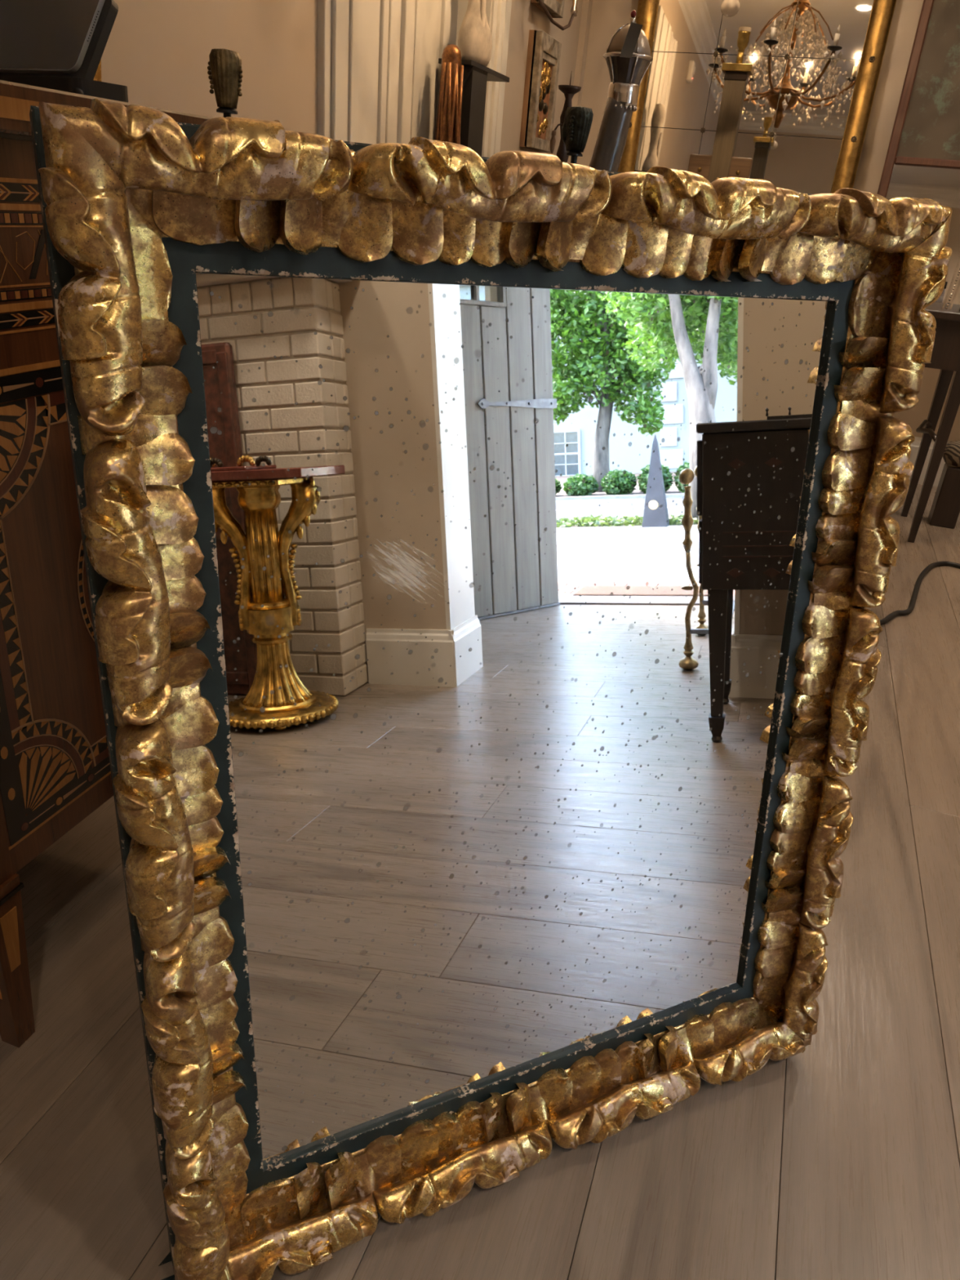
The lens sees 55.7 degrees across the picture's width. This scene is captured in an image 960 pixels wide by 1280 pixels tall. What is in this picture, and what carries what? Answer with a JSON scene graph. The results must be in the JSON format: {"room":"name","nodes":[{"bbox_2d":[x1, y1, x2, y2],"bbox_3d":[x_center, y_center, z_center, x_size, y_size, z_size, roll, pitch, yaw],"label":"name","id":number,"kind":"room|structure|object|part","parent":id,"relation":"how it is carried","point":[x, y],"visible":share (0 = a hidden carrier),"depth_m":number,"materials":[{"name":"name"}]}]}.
{"room":"antique shop","nodes":[
{"label":"antique shop","id":0,"kind":"room"},
{"bbox_2d":[101,0,582,155],"bbox_3d":[-0.702,-1.226,1.692,0.140,2.850,6.600,13,27,15],"label":"wall","id":1,"kind":"structure","parent":0,"point":[160,50],"depth_m":2.04,"materials":[{"name":"beige paint"}]},
{"bbox_2d":[317,0,458,144],"bbox_3d":[-0.318,-1.484,2.748,0.192,2.450,0.890,13,27,15],"label":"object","id":2,"kind":"structure","parent":1,"relation":"attached to","point":[379,68],"depth_m":2.54,"materials":[{"name":"white paint"}]},
{"bbox_2d":[455,0,511,157],"bbox_3d":[-0.037,-1.783,3.525,0.182,2.350,0.195,13,27,15],"label":"trim","id":3,"kind":"structure","parent":1,"relation":"attached to","point":[498,12],"depth_m":3.32,"materials":[{"name":"white paint"}]},
{"bbox_2d":[519,30,561,152],"bbox_3d":[0.258,-2.315,3.852,0.055,0.413,0.302,13,27,15],"label":"carving","id":4,"kind":"object","parent":1,"relation":"attached to","point":[544,51],"visible":1,"depth_m":3.79,"materials":[{"name":"brown wood"}]},
{"bbox_3d":[0.224,-2.262,3.737,0.035,0.413,0.042,13,27,15],"label":"frame rail","id":5,"kind":"part","parent":4,"relation":"part of","materials":[{"name":"grey paint"}]},
{"bbox_3d":[0.252,-2.146,3.930,0.035,0.042,0.218,13,27,15],"label":"frame rail","id":6,"kind":"part","parent":4,"relation":"part of","materials":[{"name":"grey paint"}]},
{"bbox_3d":[0.280,-2.429,3.791,0.017,0.025,0.218,13,27,15],"label":"moulding","id":7,"kind":"part","parent":4,"relation":"part of","materials":[{"name":"grey paint"}]},
{"bbox_3d":[0.281,-2.469,3.772,0.035,0.063,0.218,13,27,15],"label":"frame rail","id":8,"kind":"part","parent":4,"relation":"part of","materials":[{"name":"grey paint"}]},
{"bbox_3d":[0.310,-2.363,3.961,0.035,0.413,0.042,13,27,15],"label":"frame rail","id":9,"kind":"part","parent":4,"relation":"part of","materials":[{"name":"grey paint"}]},
{"bbox_2d":[530,0,564,17],"bbox_3d":[0.291,-2.756,3.617,0.055,0.415,0.300,13,27,15],"label":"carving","id":10,"kind":"object","parent":1,"relation":"attached to","point":[555,8],"visible":0.94,"depth_m":3.71,"materials":[{"name":"brown wood"}]},
{"bbox_3d":[0.258,-2.704,3.503,0.035,0.415,0.042,13,27,15],"label":"frame rail","id":11,"kind":"part","parent":10,"relation":"part of","materials":[{"name":"grey paint"}]},
{"bbox_3d":[0.286,-2.587,3.696,0.035,0.042,0.216,13,27,15],"label":"frame rail","id":12,"kind":"part","parent":10,"relation":"part of","materials":[{"name":"grey paint"}]},
{"bbox_3d":[0.344,-2.805,3.725,0.035,0.415,0.042,13,27,15],"label":"frame rail","id":13,"kind":"part","parent":10,"relation":"part of","materials":[{"name":"grey paint"}]},
{"bbox_2d":[537,0,577,30],"bbox_3d":[0.300,-2.552,3.594,0.083,0.221,0.384,23,31,33],"label":"sconce","id":14,"kind":"object","parent":1,"relation":"attached to","point":[574,11],"visible":1,"depth_m":3.69,"materials":[{"name":"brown metal"}]},
{"bbox_2d":[567,0,592,163],"bbox_3d":[0.456,-2.483,4.475,0.034,2.850,0.070,13,27,15],"label":"trim","id":15,"kind":"structure","parent":1,"relation":"attached to","point":[586,11],"depth_m":4.30,"materials":[{"name":"beige paint"}]},
{"bbox_2d":[0,484,959,1279],"bbox_3d":[1.071,0.524,1.804,7.080,0.100,6.800,13,27,15],"label":"floor","id":16,"kind":"structure","parent":0,"point":[838,1158],"depth_m":1.24,"materials":[{"name":"brown wood"}]},
{"bbox_2d":[0,80,213,1048],"bbox_3d":[-0.712,-0.121,1.327,0.496,1.189,0.638,13,27,15],"label":"base cabinet","id":17,"kind":"object","parent":16,"relation":"on","point":[55,771],"visible":0.3,"depth_m":1.12,"materials":[{"name":"brown wood"}]},
{"bbox_3d":[-0.542,-0.212,0.998,0.002,0.065,0.050,13,27,15],"label":"fan blade","id":18,"kind":"part","parent":17,"relation":"part of","materials":[{"name":"brown wood"}]},
{"bbox_3d":[-0.538,-0.225,1.002,0.002,0.050,0.065,13,27,15],"label":"fan blade","id":19,"kind":"part","parent":17,"relation":"part of","materials":[{"name":"brown wood"}]},
{"bbox_3d":[-0.535,-0.237,1.003,0.002,0.034,0.076,13,27,15],"label":"fan blade","id":20,"kind":"part","parent":17,"relation":"part of","materials":[{"name":"brown wood"}]},
{"bbox_3d":[-0.533,-0.249,1.001,0.002,0.016,0.081,13,27,15],"label":"fan blade","id":21,"kind":"part","parent":17,"relation":"part of","materials":[{"name":"brown wood"}]},
{"bbox_3d":[-0.646,0.438,1.231,0.052,0.283,0.052,13,27,15],"label":"leg","id":22,"kind":"part","parent":17,"relation":"part of","materials":[{"name":"brown wood"}]},
{"bbox_3d":[-0.584,0.179,1.165,0.002,0.081,0.016,13,27,15],"label":"fan blade","id":23,"kind":"part","parent":17,"relation":"part of","materials":[{"name":"brown wood"}]},
{"bbox_3d":[-0.580,0.178,1.177,0.002,0.076,0.034,13,27,15],"label":"fan blade","id":24,"kind":"part","parent":17,"relation":"part of","materials":[{"name":"brown wood"}]},
{"bbox_3d":[-0.577,0.180,1.190,0.002,0.065,0.050,13,27,15],"label":"fan blade","id":25,"kind":"part","parent":17,"relation":"part of","materials":[{"name":"brown wood"}]},
{"bbox_3d":[-0.575,0.184,1.202,0.002,0.050,0.065,13,27,15],"label":"fan blade","id":26,"kind":"part","parent":17,"relation":"part of","materials":[{"name":"brown wood"}]},
{"bbox_3d":[-0.573,0.192,1.213,0.002,0.032,0.076,13,27,15],"label":"fan blade","id":27,"kind":"part","parent":17,"relation":"part of","materials":[{"name":"brown wood"}]},
{"bbox_3d":[-0.497,-0.091,1.258,0.001,0.522,0.446,13,27,15],"label":"door panel","id":28,"kind":"part","parent":17,"relation":"part of","materials":[{"name":"brown wood"}]},
{"bbox_3d":[-0.573,0.201,1.221,0.002,0.016,0.081,13,27,15],"label":"fan blade","id":29,"kind":"part","parent":17,"relation":"part of","materials":[{"name":"brown wood"}]},
{"bbox_2d":[0,0,128,102],"bbox_3d":[-0.560,-0.789,1.141,0.293,0.195,0.112,20,29,27],"label":"laptop","id":30,"kind":"object","parent":17,"relation":"on","point":[60,45],"visible":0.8,"depth_m":1.10,"materials":[{"name":"black plastic"},{"name":"dark screen glass"}]},
{"bbox_2d":[93,59,102,81],"bbox_3d":[-0.645,-0.972,1.243,0.278,0.420,0.058,13,27,15],"label":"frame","id":31,"kind":"object","parent":17,"relation":"on","point":[98,74],"visible":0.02,"depth_m":1.26,"materials":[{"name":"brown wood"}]},
{"bbox_2d":[435,44,463,144],"bbox_3d":[-0.133,-1.115,3.075,0.156,1.530,0.129,13,27,15],"label":"fragment","id":32,"kind":"object","parent":16,"relation":"on","point":[447,129],"visible":0.23,"depth_m":2.76,"materials":[{"name":"orange metal"}]},
{"bbox_2d":[438,57,509,156],"bbox_3d":[-0.074,-1.209,3.314,0.112,1.500,0.390,13,27,15],"label":"pedestal","id":33,"kind":"object","parent":16,"relation":"on","point":[476,75],"visible":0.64,"depth_m":2.92,"materials":[{"name":"paint"}]},
{"bbox_3d":[-0.108,-1.166,3.236,0.107,1.486,0.140,13,27,15],"label":"post","id":34,"kind":"part","parent":33,"relation":"part of","materials":[{"name":"black paint"}]},
{"bbox_2d":[457,0,492,66],"bbox_3d":[-0.002,-2.034,2.811,0.104,0.430,0.142,13,27,15],"label":"plaster foot","id":35,"kind":"object","parent":33,"relation":"on","point":[474,39],"visible":0.82,"depth_m":2.83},
{"bbox_2d":[29,97,951,1279],"bbox_3d":[0.084,0.121,1.011,0.944,1.167,0.258,-8,29,-25],"label":"gilt mirror","id":36,"kind":"object","parent":16,"relation":"on","point":[485,557],"visible":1,"depth_m":0.95,"materials":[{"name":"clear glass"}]},
{"bbox_2d":[195,272,831,1164],"bbox_3d":[0.075,0.105,1.028,0.716,0.954,0.004,-8,21,-26],"label":"mirror glass","id":37,"kind":"object","parent":36,"relation":"on","point":[504,578],"depth_m":0.98,"materials":[{"name":"clear"}]},
{"bbox_2d":[879,560,959,624],"bbox_3d":[1.432,-0.159,3.133,1.054,0.016,0.312,-10,30,-29],"label":"power cable","id":38,"kind":"object","parent":16,"relation":"on","point":[917,586],"visible":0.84,"depth_m":3.15,"materials":[{"name":"black rubber"}]},
{"bbox_2d":[901,302,959,542],"bbox_3d":[1.299,-1.000,3.841,1.260,0.884,0.520,13,27,15],"label":"table","id":39,"kind":"object","parent":16,"relation":"on","point":[945,356],"visible":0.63,"depth_m":3.53,"materials":[{"name":"brown wood"}]},
{"bbox_2d":[687,26,754,182],"bbox_3d":[0.921,-1.828,3.471,0.232,0.862,0.200,13,27,15],"label":"candlestick","id":40,"kind":"object","parent":39,"relation":"on","point":[722,163],"visible":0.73,"depth_m":3.39,"materials":[{"name":"gold metal"}]},
{"bbox_2d":[737,26,751,52],"bbox_3d":[0.956,-2.178,3.298,0.045,0.077,0.045,13,27,15],"label":"socket","id":41,"kind":"object","parent":40,"relation":"attached to","point":[744,33],"depth_m":3.28,"materials":[{"name":"gold metal"}]},
{"bbox_3d":[1.917,-0.867,3.891,0.048,0.700,0.048,13,27,15],"label":"leg","id":42,"kind":"part","parent":39,"relation":"part of","materials":[{"name":"brown wood"}]},
{"bbox_3d":[1.789,-0.717,3.560,0.048,0.700,0.048,13,27,15],"label":"leg","id":43,"kind":"part","parent":39,"relation":"part of","materials":[{"name":"brown wood"}]},
{"bbox_2d":[941,257,959,311],"bbox_3d":[1.818,-1.303,3.316,0.190,0.200,0.014,13,27,15],"label":"frame","id":44,"kind":"object","parent":39,"relation":"on","point":[958,261],"visible":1,"depth_m":3.35,"materials":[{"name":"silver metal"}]},
{"bbox_2d":[928,440,959,528],"bbox_3d":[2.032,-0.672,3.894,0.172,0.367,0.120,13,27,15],"label":"chair","id":45,"kind":"object","parent":16,"relation":"on","point":[944,511],"visible":0.96,"depth_m":3.88,"materials":[{"name":"brown wood"}]},
{"bbox_3d":[-0.032,0.039,1.396,0.720,0.950,0.580,-8,29,-25],"label":"console","id":46,"kind":"object","parent":16,"relation":"on","visible":0},
{"bbox_2d":[207,48,243,117],"bbox_3d":[-0.287,-0.507,1.046,0.044,0.294,0.048,4,26,-3],"label":"vase","id":47,"kind":"object","parent":46,"relation":"on","point":[225,75],"visible":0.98,"depth_m":0.98,"materials":[{"name":"black paint"}]},
{"bbox_3d":[-0.288,-0.496,1.050,0.008,0.210,0.008,4,26,-3],"label":"post","id":48,"kind":"part","parent":47,"relation":"part of","materials":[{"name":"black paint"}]},
{"bbox_2d":[555,73,581,162],"bbox_3d":[0.110,-0.617,1.297,0.058,0.335,0.057,13,27,15],"label":"candlestick","id":49,"kind":"object","parent":46,"relation":"on","point":[569,91],"visible":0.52,"depth_m":1.24,"materials":[{"name":"brown metal"}]},
{"bbox_2d":[550,123,561,153],"bbox_3d":[0.107,-0.693,1.252,0.021,0.041,0.008,-3,27,-17],"label":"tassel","id":50,"kind":"object","parent":49,"relation":"hanging from","point":[553,141],"visible":0.89,"depth_m":1.25,"materials":[{"name":"brown fabric"}]},
{"bbox_3d":[0.109,-0.606,1.303,0.058,0.309,0.057,13,27,15],"label":"stem","id":51,"kind":"part","parent":49,"relation":"part of","materials":[{"name":"brown metal"}]},
{"bbox_2d":[561,106,593,164],"bbox_3d":[0.117,-0.564,1.242,0.047,0.289,0.044,26,33,36],"label":"vase","id":52,"kind":"object","parent":46,"relation":"on","point":[575,129],"visible":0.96,"depth_m":1.18,"materials":[{"name":"black paint"}]},
{"bbox_3d":[0.117,-0.554,1.245,0.008,0.208,0.008,26,33,36],"label":"post","id":53,"kind":"part","parent":52,"relation":"part of","materials":[{"name":"black paint"}]},
{"bbox_2d":[588,9,653,172],"bbox_3d":[0.178,-0.705,1.380,0.128,0.430,0.072,-8,29,-24],"label":"finial","id":54,"kind":"object","parent":46,"relation":"on","point":[626,76],"visible":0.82,"depth_m":1.33,"materials":[{"name":"metal"}]},
{"bbox_3d":[0.217,-0.867,1.314,0.066,0.038,0.066,13,27,15],"label":"dome lid","id":55,"kind":"part","parent":54,"relation":"part of","materials":[{"name":"silver metal"}]},
{"bbox_2d":[619,16,642,57],"bbox_3d":[0.214,-0.855,1.286,0.027,0.052,0.021,4,26,-2],"label":"price tag","id":56,"kind":"object","parent":54,"relation":"hanging from","point":[634,29],"visible":1,"depth_m":1.28,"materials":[{"name":"black paper"}]},
{"bbox_2d":[576,0,959,441],"bbox_3d":[1.624,-2.257,4.227,5.650,2.850,0.100,13,27,15],"label":"wall","id":57,"kind":"structure","parent":0,"point":[607,16],"depth_m":4.20,"materials":[{"name":"beige paint"}]},
{"bbox_2d":[617,0,896,194],"bbox_3d":[1.198,-2.354,4.209,1.107,2.626,0.184,13,27,15],"label":"mirror","id":58,"kind":"object","parent":57,"relation":"attached to","point":[809,95],"visible":0.3,"depth_m":4.12,"materials":[{"name":"gilded metal"},{"name":"clear mirror"}]},
{"bbox_3d":[0.722,-2.462,4.343,0.095,2.626,0.184,13,27,15],"label":"frame post","id":59,"kind":"part","parent":58,"relation":"part of","materials":[{"name":"gold metal"}]},
{"bbox_3d":[0.892,-2.282,4.356,0.292,0.303,0.020,13,27,15],"label":"mirror pane","id":60,"kind":"part","parent":58,"relation":"part of","materials":[{"name":"white"}]},
{"bbox_3d":[0.922,-2.562,4.236,0.292,0.303,0.020,13,27,15],"label":"mirror pane","id":61,"kind":"part","parent":58,"relation":"part of","materials":[{"name":"white"}]},
{"bbox_3d":[0.951,-2.842,4.116,0.292,0.303,0.020,13,27,15],"label":"mirror pane","id":62,"kind":"part","parent":58,"relation":"part of","materials":[{"name":"white metal"}]},
{"bbox_3d":[1.179,-2.217,4.275,0.312,0.303,0.020,13,27,15],"label":"mirror pane","id":63,"kind":"part","parent":58,"relation":"part of","materials":[{"name":"white"}]},
{"bbox_3d":[1.208,-2.497,4.155,0.312,0.303,0.020,13,27,15],"label":"mirror pane","id":64,"kind":"part","parent":58,"relation":"part of","materials":[{"name":"white"}]},
{"bbox_3d":[1.238,-2.777,4.035,0.312,0.303,0.020,13,27,15],"label":"mirror pane","id":65,"kind":"part","parent":58,"relation":"part of","materials":[{"name":"white metal"}]},
{"bbox_3d":[1.474,-2.150,4.192,0.309,0.303,0.020,13,27,15],"label":"mirror pane","id":66,"kind":"part","parent":58,"relation":"part of","materials":[{"name":"white"}]},
{"bbox_3d":[1.503,-2.430,4.072,0.309,0.303,0.020,13,27,15],"label":"mirror pane","id":67,"kind":"part","parent":58,"relation":"part of","materials":[{"name":"white"}]},
{"bbox_3d":[1.533,-2.710,3.952,0.309,0.303,0.020,13,27,15],"label":"mirror pane","id":68,"kind":"part","parent":58,"relation":"part of","materials":[{"name":"white metal"}]},
{"bbox_3d":[1.676,-2.245,4.074,0.090,2.626,0.184,13,27,15],"label":"frame post","id":69,"kind":"part","parent":58,"relation":"part of","materials":[{"name":"gold metal"}]},
{"bbox_2d":[876,0,959,304],"bbox_3d":[2.143,-2.260,3.826,0.702,1.694,0.200,13,27,15],"label":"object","id":70,"kind":"object","parent":57,"relation":"attached to","point":[925,139],"visible":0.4,"depth_m":3.91,"materials":[{"name":"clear mirror"}]},
{"bbox_3d":[1.832,-2.330,3.914,0.040,1.700,0.035,13,21,15],"label":"frame post","id":71,"kind":"part","parent":70,"relation":"part of","materials":[{"name":"brown wood"}]},
{"bbox_3d":[2.087,-1.774,4.017,0.622,0.550,0.010,13,21,15],"label":"looking glass","id":72,"kind":"part","parent":70,"relation":"part of","materials":[{"name":"gold mirror"}]},
{"bbox_3d":[2.117,-2.042,3.909,0.622,0.032,0.025,13,21,15],"label":"cross rail","id":73,"kind":"part","parent":70,"relation":"part of","materials":[{"name":"brown wood"}]},
{"bbox_3d":[2.177,-2.527,3.731,0.622,1.008,0.013,13,21,15],"label":"painted panel","id":74,"kind":"part","parent":70,"relation":"part of","materials":[{"name":"grey paint"}]},
{"bbox_2d":[908,436,949,486],"bbox_3d":[1.969,-0.951,4.615,3.450,0.225,0.024,13,27,15],"label":"baseboard","id":75,"kind":"structure","parent":57,"relation":"attached to","point":[915,445],"depth_m":4.53,"materials":[{"name":"white paint"}]},
{"bbox_3d":[1.344,-2.119,0.499,7.160,0.120,6.800,13,27,15],"label":"ceiling","id":76,"kind":"structure","parent":0,"visible":0},
{"bbox_2d":[720,0,739,17],"bbox_3d":[0.811,-2.441,2.536,0.914,1.171,0.914,-2,27,-15],"label":"globe light","id":77,"kind":"object","parent":76,"relation":"hanging from","point":[729,8],"visible":1,"depth_m":2.76,"materials":[{"name":"white glass"}]}
]}

